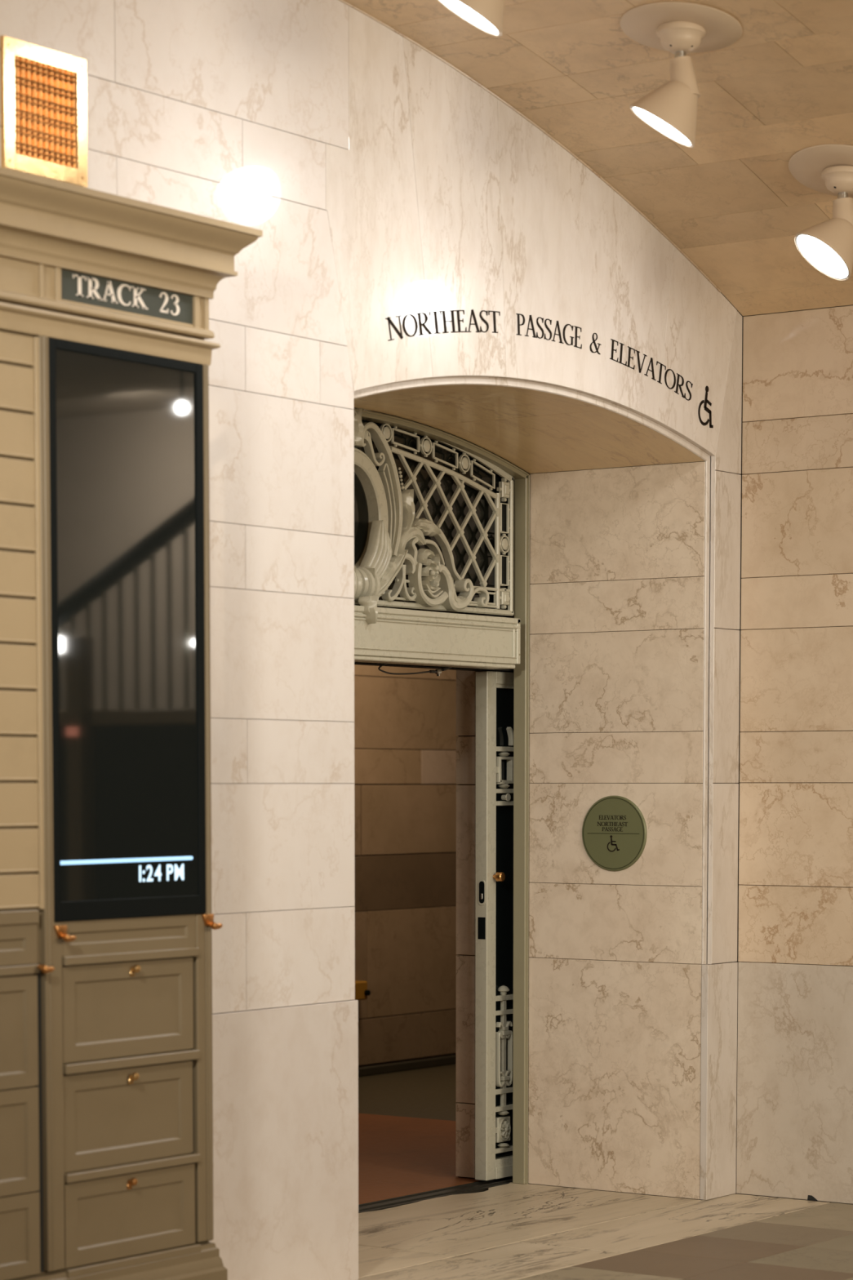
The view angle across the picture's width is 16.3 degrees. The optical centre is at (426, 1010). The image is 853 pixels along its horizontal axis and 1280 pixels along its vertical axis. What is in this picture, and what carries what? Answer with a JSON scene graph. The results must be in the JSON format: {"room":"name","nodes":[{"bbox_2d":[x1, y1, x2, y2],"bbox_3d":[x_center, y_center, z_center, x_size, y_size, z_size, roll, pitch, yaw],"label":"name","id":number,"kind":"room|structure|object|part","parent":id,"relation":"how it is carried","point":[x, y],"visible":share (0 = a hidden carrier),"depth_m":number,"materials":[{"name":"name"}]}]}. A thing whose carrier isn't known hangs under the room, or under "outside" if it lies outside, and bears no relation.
{"room":"train station concourse","nodes":[
{"label":"train station concourse","id":0,"kind":"room"},
{"bbox_2d":[0,0,742,1279],"bbox_3d":[-3.728,-0.902,5.532,0.853,4.350,16.000,3,5,35],"label":"wall","id":1,"kind":"structure","parent":0,"point":[380,180],"depth_m":9.56,"materials":[{"name":"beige stone"}]},
{"bbox_2d":[0,35,87,187],"bbox_3d":[-1.079,-2.539,8.410,0.018,0.360,0.345,3,5,35],"label":"air vent","id":2,"kind":"object","parent":1,"relation":"in","point":[44,104],"visible":0.95,"depth_m":8.40,"materials":[{"name":"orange metal"}]},
{"bbox_3d":[-1.075,-2.658,8.399,0.009,0.008,0.257,3,5,35],"label":"cross rod","id":3,"kind":"part","parent":2,"relation":"part of","materials":[{"name":"orange metal"}]},
{"bbox_3d":[-1.075,-2.644,8.400,0.009,0.008,0.257,3,5,35],"label":"cross rod","id":4,"kind":"part","parent":2,"relation":"part of","materials":[{"name":"orange metal"}]},
{"bbox_3d":[-1.075,-2.613,8.402,0.009,0.008,0.257,3,5,35],"label":"cross rod","id":5,"kind":"part","parent":2,"relation":"part of","materials":[{"name":"orange metal"}]},
{"bbox_3d":[-1.075,-2.599,8.403,0.009,0.008,0.257,3,5,35],"label":"cross rod","id":6,"kind":"part","parent":2,"relation":"part of","materials":[{"name":"orange metal"}]},
{"bbox_3d":[-1.075,-2.568,8.406,0.009,0.008,0.257,3,5,35],"label":"cross rod","id":7,"kind":"part","parent":2,"relation":"part of","materials":[{"name":"orange metal"}]},
{"bbox_3d":[-1.075,-2.554,8.407,0.009,0.008,0.257,3,5,35],"label":"cross rod","id":8,"kind":"part","parent":2,"relation":"part of","materials":[{"name":"orange metal"}]},
{"bbox_3d":[-1.075,-2.524,8.409,0.009,0.008,0.257,3,5,35],"label":"cross rod","id":9,"kind":"part","parent":2,"relation":"part of","materials":[{"name":"orange metal"}]},
{"bbox_3d":[-1.075,-2.510,8.410,0.009,0.008,0.257,3,5,35],"label":"cross rod","id":10,"kind":"part","parent":2,"relation":"part of","materials":[{"name":"orange metal"}]},
{"bbox_3d":[-1.075,-2.479,8.413,0.009,0.008,0.257,3,5,35],"label":"cross rod","id":11,"kind":"part","parent":2,"relation":"part of","materials":[{"name":"orange metal"}]},
{"bbox_3d":[-1.075,-2.465,8.414,0.009,0.008,0.257,3,5,35],"label":"cross rod","id":12,"kind":"part","parent":2,"relation":"part of","materials":[{"name":"orange metal"}]},
{"bbox_3d":[-1.075,-2.434,8.416,0.009,0.008,0.257,3,5,35],"label":"cross rod","id":13,"kind":"part","parent":2,"relation":"part of","materials":[{"name":"orange metal"}]},
{"bbox_3d":[-1.075,-2.420,8.417,0.009,0.008,0.257,3,5,35],"label":"cross rod","id":14,"kind":"part","parent":2,"relation":"part of","materials":[{"name":"orange metal"}]},
{"bbox_2d":[377,663,452,675],"bbox_3d":[-0.037,-1.333,11.600,0.028,0.053,0.507,3,5,35],"label":"loose cable","id":15,"kind":"object","parent":1,"relation":"attached to","point":[437,672],"visible":0.93,"depth_m":11.62,"materials":[{"name":"rubber"}]},
{"bbox_2d":[353,407,514,623],"bbox_3d":[-0.251,-1.855,11.107,0.174,0.815,2.240,3,5,35],"label":"window grille","id":16,"kind":"object","parent":1,"relation":"attached to","point":[433,520],"visible":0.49,"depth_m":11.53,"materials":[{"name":"grey metal"}]},
{"bbox_3d":[-0.261,-2.179,11.089,0.059,0.143,0.105,3,5,35],"label":"crown","id":17,"kind":"part","parent":16,"relation":"part of","materials":[{"name":"grey metal"}]},
{"bbox_2d":[358,595,378,623],"bbox_3d":[-0.203,-1.498,11.101,0.056,0.105,0.096,3,5,35],"label":"pendant","id":18,"kind":"object","parent":16,"relation":"attached to","point":[370,602],"depth_m":11.08,"materials":[{"name":"metal"}]},
{"bbox_3d":[-0.297,-1.850,11.140,0.062,0.516,0.460,3,5,35],"label":"oval frame","id":19,"kind":"part","parent":16,"relation":"part of","materials":[{"name":"grey metal"}]},
{"bbox_2d":[353,408,529,1184],"bbox_3d":[-0.170,-0.751,11.480,0.295,3.037,2.827,3,5,35],"label":"door frame","id":20,"kind":"structure","parent":1,"relation":"attached to","point":[522,478],"depth_m":12.01,"materials":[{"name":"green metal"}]},
{"bbox_3d":[-0.188,-1.348,11.526,0.160,0.011,2.700,3,5,35],"label":"door rail","id":21,"kind":"part","parent":20,"relation":"part of","materials":[{"name":"metal"}]},
{"bbox_3d":[-0.134,-1.439,11.479,0.295,0.200,2.702,3,5,35],"label":"door header","id":22,"kind":"part","parent":20,"relation":"part of","materials":[{"name":"beige metal"}]},
{"bbox_2d":[475,671,531,1181],"bbox_3d":[0.555,-0.375,12.612,0.104,2.088,1.096,3,5,35],"label":"sliding door","id":23,"kind":"structure","parent":1,"relation":"in","point":[494,785],"depth_m":12.24,"materials":[{"name":"grey metal"}]},
{"bbox_3d":[0.226,-0.483,12.169,0.036,0.107,0.002,3,5,35],"label":"lock plate","id":24,"kind":"part","parent":23,"relation":"part of","materials":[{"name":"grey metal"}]},
{"bbox_3d":[0.295,-0.549,12.180,0.044,0.040,0.040,3,5,35],"label":"knob","id":25,"kind":"part","parent":23,"relation":"part of","materials":[{"name":"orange metal"}]},
{"bbox_3d":[0.317,0.492,12.346,0.040,0.104,0.112,3,5,35],"label":"rosette plate","id":26,"kind":"part","parent":23,"relation":"part of","materials":[{"name":"grey metal"}]},
{"bbox_3d":[0.559,0.623,12.730,0.063,0.081,1.022,3,5,35],"label":"rail","id":27,"kind":"part","parent":23,"relation":"part of","materials":[{"name":"grey metal"}]},
{"bbox_3d":[0.558,-1.386,12.577,0.060,0.066,1.022,3,5,35],"label":"rail","id":28,"kind":"part","parent":23,"relation":"part of","materials":[{"name":"grey metal"}]},
{"bbox_3d":[0.313,-0.989,12.232,0.026,0.113,0.126,3,5,35],"label":"square frame","id":29,"kind":"part","parent":23,"relation":"part of","materials":[{"name":"grey metal"}]},
{"bbox_3d":[0.554,-0.387,12.656,0.006,1.950,1.023,3,5,35],"label":"glass pane","id":30,"kind":"part","parent":23,"relation":"part of","materials":[{"name":"black glass"}]},
{"bbox_3d":[0.456,-1.004,12.433,0.026,0.113,0.126,3,5,35],"label":"square frame","id":31,"kind":"part","parent":23,"relation":"part of","materials":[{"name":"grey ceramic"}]},
{"bbox_2d":[337,0,721,292],"bbox_3d":[-0.920,-2.860,8.621,0.010,0.725,7.121,3,5,35],"label":"trim","id":32,"kind":"structure","parent":1,"relation":"attached to","point":[341,1],"depth_m":10.44,"materials":[{"name":"beige stone"}]},
{"bbox_2d":[350,375,715,999],"bbox_3d":[0.432,-1.174,10.691,0.028,2.133,2.350,3,5,35],"label":"trim","id":33,"kind":"structure","parent":1,"relation":"attached to","point":[709,545],"depth_m":11.59,"materials":[{"name":"stone"}]},
{"bbox_2d":[385,309,693,400],"bbox_3d":[0.443,-2.364,10.586,0.002,0.194,1.995,3,5,35],"label":"lettering","id":34,"kind":"object","parent":1,"relation":"attached to","point":[389,320],"depth_m":10.49},
{"bbox_2d":[698,386,713,427],"bbox_3d":[1.079,-2.335,11.488,0.002,0.158,0.112,3,5,35],"label":"accessibility symbol","id":35,"kind":"object","parent":1,"relation":"attached to","point":[705,401],"visible":1,"depth_m":11.49,"materials":[{"name":"black metal"}]},
{"bbox_2d":[354,664,458,1067],"bbox_3d":[-1.314,-1.216,15.473,0.200,3.450,11.000,3,5,35],"label":"wall","id":36,"kind":"structure","parent":0,"point":[405,726],"depth_m":17.02,"materials":[{"name":"brown stone"}]},
{"bbox_2d":[355,980,370,999],"bbox_3d":[-0.382,-0.113,16.619,0.095,0.105,0.125,3,5,35],"label":"wall box","id":37,"kind":"object","parent":36,"relation":"attached to","point":[362,993],"visible":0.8,"depth_m":16.61,"materials":[{"name":"gold metal"}]},
{"bbox_3d":[-0.329,-0.102,16.635,0.025,0.032,0.032,3,5,35],"label":"knob","id":38,"kind":"part","parent":37,"relation":"part of","materials":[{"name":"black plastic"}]},
{"bbox_2d":[358,1054,455,1076],"bbox_3d":[-0.203,0.325,16.953,0.040,0.050,7.500,3,5,35],"label":"baseboard","id":39,"kind":"structure","parent":36,"relation":"attached to","point":[448,1060],"depth_m":17.05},
{"bbox_2d":[358,1176,512,1213],"bbox_3d":[-0.032,0.764,11.884,0.128,0.053,3.400,3,5,35],"label":"threshold","id":40,"kind":"object","parent":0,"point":[482,1185],"depth_m":11.96,"materials":[{"name":"black metal"}]},
{"bbox_2d":[353,384,704,473],"bbox_3d":[0.087,-2.168,10.860,0.815,0.170,2.290,3,5,35],"label":"ceiling","id":41,"kind":"structure","parent":0,"point":[535,431],"depth_m":11.32,"materials":[{"name":"paint"}]},
{"bbox_2d":[358,1064,737,1204],"bbox_3d":[-0.001,0.566,14.676,3.060,0.080,11.000,3,5,35],"label":"floor","id":42,"kind":"structure","parent":0,"point":[398,1156],"depth_m":14.01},
{"bbox_2d":[343,0,852,315],"bbox_3d":[0.349,-2.830,7.821,3.000,0.791,7.318,3,5,35],"label":"ceiling","id":43,"kind":"structure","parent":0,"point":[731,202],"depth_m":10.13,"materials":[{"name":"beige stone"}]},
{"bbox_2d":[438,0,504,36],"bbox_3d":[0.172,-3.018,8.595,0.392,0.391,0.391,3,5,35],"label":"ceiling lamp","id":44,"kind":"object","parent":43,"relation":"attached to","point":[487,15],"visible":1,"depth_m":8.55,"materials":[{"name":"beige metal"}]},
{"bbox_2d":[620,1,742,147],"bbox_3d":[0.813,-2.971,9.509,0.392,0.413,0.386,3,5,35],"label":"ceiling lamp","id":45,"kind":"object","parent":43,"relation":"attached to","point":[680,28],"visible":1,"depth_m":9.45,"materials":[{"name":"beige metal"}]},
{"bbox_3d":[0.758,-2.836,9.520,0.193,0.119,0.212,3,5,35],"label":"bulb","id":46,"kind":"part","parent":45,"relation":"part of","materials":[{"name":"white glass"}]},
{"bbox_3d":[0.754,-2.870,9.517,0.217,0.210,0.236,3,5,35],"label":"lamp shade","id":47,"kind":"part","parent":45,"relation":"part of","materials":[{"name":"white metal"}]},
{"bbox_3d":[0.813,-3.140,9.496,0.392,0.076,0.386,3,5,35],"label":"canopy plate","id":48,"kind":"part","parent":45,"relation":"part of","materials":[{"name":"white metal"}]},
{"bbox_2d":[788,143,852,280],"bbox_3d":[1.464,-2.786,10.440,0.392,0.439,0.375,3,5,35],"label":"ceiling lamp","id":49,"kind":"object","parent":43,"relation":"attached to","point":[827,246],"visible":1,"depth_m":10.38,"materials":[{"name":"beige metal"}]},
{"bbox_3d":[1.464,-2.945,10.428,0.392,0.120,0.375,3,5,35],"label":"canopy plate","id":50,"kind":"part","parent":49,"relation":"part of","materials":[{"name":"white metal"}]},
{"bbox_3d":[1.392,-2.647,10.420,0.200,0.139,0.192,3,5,35],"label":"bulb","id":51,"kind":"part","parent":49,"relation":"part of","materials":[{"name":"white glass"}]},
{"bbox_3d":[1.388,-2.672,10.418,0.224,0.216,0.217,3,5,35],"label":"lamp shade","id":52,"kind":"part","parent":49,"relation":"part of","materials":[{"name":"white metal"}]},
{"bbox_2d":[455,428,743,1178],"bbox_3d":[2.259,-1.173,15.240,0.096,3.300,7.250,3,5,35],"label":"wall","id":53,"kind":"structure","parent":0,"point":[465,680],"depth_m":12.34,"materials":[{"name":"stone"}]},
{"bbox_2d":[358,1142,852,1279],"bbox_3d":[2.048,1.289,5.279,10.930,0.080,22.000,3,5,35],"label":"floor","id":54,"kind":"structure","parent":0,"point":[511,1231],"depth_m":10.82,"materials":[{"name":"stone"}]},
{"bbox_2d":[0,167,262,1279],"bbox_3d":[-1.234,-0.599,8.032,0.355,3.262,2.114,3,5,35],"label":"tall cabinet","id":55,"kind":"object","parent":54,"relation":"on","point":[106,1102],"visible":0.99,"depth_m":8.28,"materials":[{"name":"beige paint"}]},
{"bbox_3d":[-1.270,-0.166,7.930,0.022,0.110,0.652,3,5,35],"label":"narrow panel","id":56,"kind":"part","parent":55,"relation":"part of","materials":[{"name":"green paint"}]},
{"bbox_3d":[-1.264,-0.171,7.927,0.024,0.176,0.655,3,5,35],"label":"rail","id":57,"kind":"part","parent":55,"relation":"part of","materials":[{"name":"green paint"}]},
{"bbox_3d":[-1.304,-1.913,7.919,0.255,0.028,2.014,3,5,35],"label":"moulding","id":58,"kind":"part","parent":55,"relation":"part of","materials":[{"name":"beige paint"}]},
{"bbox_3d":[-1.295,-1.857,7.925,0.267,0.072,2.026,3,5,35],"label":"ledge moulding","id":59,"kind":"part","parent":55,"relation":"part of","materials":[{"name":"beige paint"}]},
{"bbox_3d":[-0.856,-0.218,8.511,0.022,0.096,0.582,3,5,35],"label":"narrow panel","id":60,"kind":"part","parent":55,"relation":"part of","materials":[{"name":"green paint"}]},
{"bbox_2d":[48,337,205,921],"bbox_3d":[-0.848,-1.062,8.442,0.024,1.594,0.654,3,5,35],"label":"display screen","id":61,"kind":"object","parent":55,"relation":"in","point":[126,428],"visible":1,"depth_m":8.43,"materials":[{"name":"black glass"}]},
{"bbox_2d":[61,269,192,324],"bbox_3d":[-0.846,-2.014,8.380,0.014,0.090,0.569,3,5,35],"label":"sign","id":62,"kind":"object","parent":55,"relation":"attached to","point":[76,286],"visible":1,"depth_m":8.37,"materials":[{"name":"grey metal"}]},
{"bbox_3d":[-0.851,-0.157,8.512,0.042,0.026,0.582,3,5,35],"label":"rail","id":63,"kind":"part","parent":55,"relation":"part of","materials":[{"name":"green paint"}]},
{"bbox_3d":[-0.851,0.720,8.579,0.042,0.024,0.582,3,5,35],"label":"rail","id":64,"kind":"part","parent":55,"relation":"part of","materials":[{"name":"green paint"}]},
{"bbox_3d":[-0.851,0.146,8.535,0.042,0.028,0.582,3,5,35],"label":"rail","id":65,"kind":"part","parent":55,"relation":"part of","materials":[{"name":"green paint"}]},
{"bbox_3d":[-1.234,-2.119,7.915,0.355,0.212,2.114,3,5,35],"label":"cornice","id":66,"kind":"part","parent":55,"relation":"part of","materials":[{"name":"beige paint"}]},
{"bbox_3d":[-0.851,0.451,8.559,0.042,0.025,0.582,3,5,35],"label":"rail","id":67,"kind":"part","parent":55,"relation":"part of","materials":[{"name":"green paint"}]},
{"bbox_3d":[-0.845,0.496,8.542,0.028,0.035,0.024,3,5,35],"label":"knob","id":68,"kind":"part","parent":55,"relation":"part of","materials":[{"name":"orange metal"}]},
{"bbox_3d":[-0.839,0.193,8.526,0.028,0.035,0.024,3,5,35],"label":"knob","id":69,"kind":"part","parent":55,"relation":"part of","materials":[{"name":"gold metal"}]},
{"bbox_3d":[-0.834,-0.116,8.511,0.028,0.035,0.024,3,5,35],"label":"knob","id":70,"kind":"part","parent":55,"relation":"part of","materials":[{"name":"gold metal"}]},
{"bbox_2d":[528,461,705,1199],"bbox_3d":[0.759,-0.732,11.919,0.815,2.930,0.028,3,5,35],"label":"wall","id":71,"kind":"structure","parent":0,"point":[617,554],"depth_m":11.90,"materials":[{"name":"stone"}]},
{"bbox_2d":[582,795,647,871],"bbox_3d":[0.750,-0.710,11.903,0.302,0.302,0.011,3,5,35],"label":"round plaque","id":72,"kind":"object","parent":71,"relation":"attached to","point":[615,831],"visible":1,"depth_m":11.90,"materials":[{"name":"green metal"}]},
{"bbox_2d":[741,395,742,428],"bbox_3d":[0.032,-2.812,14.393,3.300,0.100,11.000,3,5,35],"label":"ceiling","id":73,"kind":"structure","parent":0,"point":[742,396],"depth_m":13.52,"materials":[{"name":"paint"}]},
{"bbox_2d":[736,304,852,1204],"bbox_3d":[2.390,-1.336,11.167,2.600,4.350,0.302,3,5,35],"label":"wall","id":74,"kind":"structure","parent":0,"point":[795,1043],"depth_m":11.68,"materials":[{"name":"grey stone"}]}
]}

